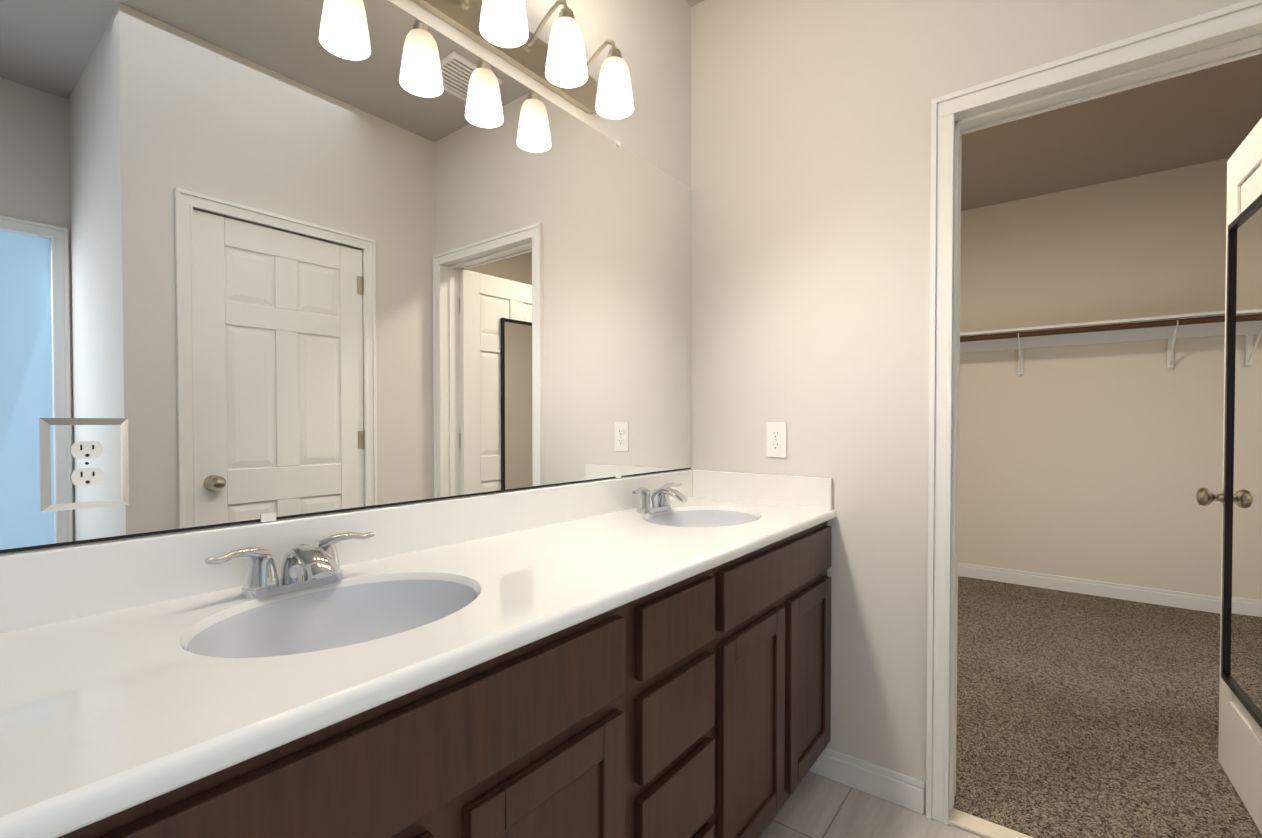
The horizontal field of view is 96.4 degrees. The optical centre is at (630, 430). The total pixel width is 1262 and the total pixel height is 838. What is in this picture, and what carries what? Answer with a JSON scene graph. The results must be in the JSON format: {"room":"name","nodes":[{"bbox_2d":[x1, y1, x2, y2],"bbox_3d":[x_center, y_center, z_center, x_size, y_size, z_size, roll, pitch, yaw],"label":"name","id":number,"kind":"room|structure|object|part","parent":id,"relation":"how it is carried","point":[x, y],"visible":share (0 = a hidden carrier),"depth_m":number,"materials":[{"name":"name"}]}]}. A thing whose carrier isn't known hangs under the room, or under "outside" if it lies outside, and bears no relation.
{"room":"bathroom","nodes":[
{"label":"bathroom","id":0,"kind":"room"},
{"bbox_2d":[0,0,690,554],"bbox_3d":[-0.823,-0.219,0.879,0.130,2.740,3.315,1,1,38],"label":"vanity mirror","id":1,"kind":"object","parent":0,"point":[266,260],"depth_m":1.08,"materials":[{"name":"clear mirror"}]},
{"bbox_2d":[39,418,128,511],"bbox_3d":[-0.793,0.047,0.822,0.009,0.132,0.094,1,1,38],"label":"outlet","id":2,"kind":"object","parent":1,"relation":"attached to","point":[84,462],"depth_m":0.82,"materials":[{"name":"white plastic"}]},
{"bbox_2d":[412,0,633,118],"bbox_3d":[-0.262,-0.967,1.334,0.215,0.196,0.799,1,1,38],"label":"sconce","id":3,"kind":"object","parent":1,"relation":"attached to","point":[559,65],"visible":1,"depth_m":1.39,"materials":[{"name":"white glass"}]},
{"bbox_2d":[759,771,983,837],"bbox_3d":[0.353,1.187,0.100,2.740,0.050,3.258,1,1,38],"label":"floor","id":4,"kind":"structure","parent":0,"point":[815,805],"depth_m":1.66,"materials":[{"name":"tile"}]},
{"bbox_2d":[0,469,835,837],"bbox_3d":[-0.111,0.652,1.279,0.550,0.985,1.826,1,1,38],"label":"bathroom vanity","id":5,"kind":"object","parent":4,"relation":"on","point":[640,657],"visible":1,"depth_m":0.88,"materials":[{"name":"brown"}]},
{"bbox_2d":[948,808,1033,837],"bbox_3d":[1.237,1.137,1.432,0.762,0.012,0.072,1,1,38],"label":"trim","id":6,"kind":"structure","parent":4,"relation":"on","point":[981,827],"depth_m":1.61,"materials":[{"name":"beige wood"}]},
{"bbox_2d":[691,0,1245,812],"bbox_3d":[0.937,-0.231,1.686,1.930,2.740,0.115,1,1,38],"label":"wall","id":7,"kind":"structure","parent":0,"point":[809,222],"depth_m":1.80,"materials":[{"name":"white paint"}]},
{"bbox_2d":[766,422,786,457],"bbox_3d":[0.501,0.031,1.946,0.074,0.122,0.008,1,1,38],"label":"outlet","id":8,"kind":"object","parent":7,"relation":"attached to","point":[776,439],"visible":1,"depth_m":1.94,"materials":[{"name":"white plastic"}]},
{"bbox_2d":[809,747,924,814],"bbox_3d":[0.727,1.090,1.787,0.367,0.095,0.013,1,1,38],"label":"baseboard","id":9,"kind":"structure","parent":7,"relation":"attached to","point":[899,789],"depth_m":1.75,"materials":[{"name":"white wood"}]},
{"bbox_2d":[926,0,1261,824],"bbox_3d":[1.259,0.093,1.445,0.864,2.098,0.163,1,1,38],"label":"trim","id":10,"kind":"structure","parent":7,"relation":"attached to","point":[1228,34],"depth_m":1.62,"materials":[{"name":"white wood"}]},
{"bbox_2d":[1196,118,1261,833],"bbox_3d":[1.792,0.113,1.577,0.183,2.023,0.764,1,1,35],"label":"closet door","id":11,"kind":"structure","parent":7,"relation":"in","point":[1239,497],"depth_m":1.71,"materials":[{"name":"white wood"}]},
{"bbox_3d":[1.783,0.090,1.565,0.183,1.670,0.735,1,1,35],"label":"knob","id":12,"kind":"part","parent":11,"relation":"part of","materials":[{"name":"silver metal"}]},
{"bbox_2d":[1221,194,1261,728],"bbox_3d":[1.815,0.073,1.658,0.017,1.460,0.395,1,1,35],"label":"mirror","id":13,"kind":"object","parent":11,"relation":"attached to","point":[1241,639],"depth_m":1.69,"materials":[{"name":"black mirror"}]},
{"bbox_2d":[685,0,1261,210],"bbox_3d":[1.035,-1.637,1.392,3.520,0.080,6.430,1,1,38],"label":"ceiling","id":14,"kind":"structure","parent":0,"point":[1214,113],"depth_m":3.12,"materials":[{"name":"beige paint"}]},
{"bbox_2d":[958,158,1229,596],"bbox_3d":[2.810,-0.265,4.030,3.130,2.740,0.115,1,1,38],"label":"wall","id":15,"kind":"structure","parent":0,"point":[1103,462],"depth_m":3.74,"materials":[{"name":"beige paint"}]},
{"bbox_2d":[958,563,1220,613],"bbox_3d":[2.767,1.044,4.002,2.850,0.100,0.013,1,1,38],"label":"baseboard","id":16,"kind":"structure","parent":15,"relation":"attached to","point":[1198,602],"depth_m":3.74,"materials":[{"name":"white wood"}]},
{"bbox_2d":[960,311,1224,373],"bbox_3d":[2.715,-0.541,3.833,2.982,0.288,0.304,1,1,38],"label":"closet shelf","id":17,"kind":"object","parent":15,"relation":"attached to","point":[1171,328],"visible":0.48,"depth_m":3.62,"materials":[{"name":"white"}]},
{"bbox_3d":[2.607,-0.642,3.762,2.896,0.037,0.037,1,1,38],"label":"shelf rod","id":18,"kind":"part","parent":17,"relation":"part of","materials":[{"name":"brown wood"}]},
{"bbox_2d":[954,576,1261,837],"bbox_3d":[1.876,1.141,2.840,2.900,0.064,2.942,1,1,38],"label":"floor","id":19,"kind":"structure","parent":0,"point":[1079,715],"depth_m":2.20,"materials":[{"name":"brown carpet"}]}
]}

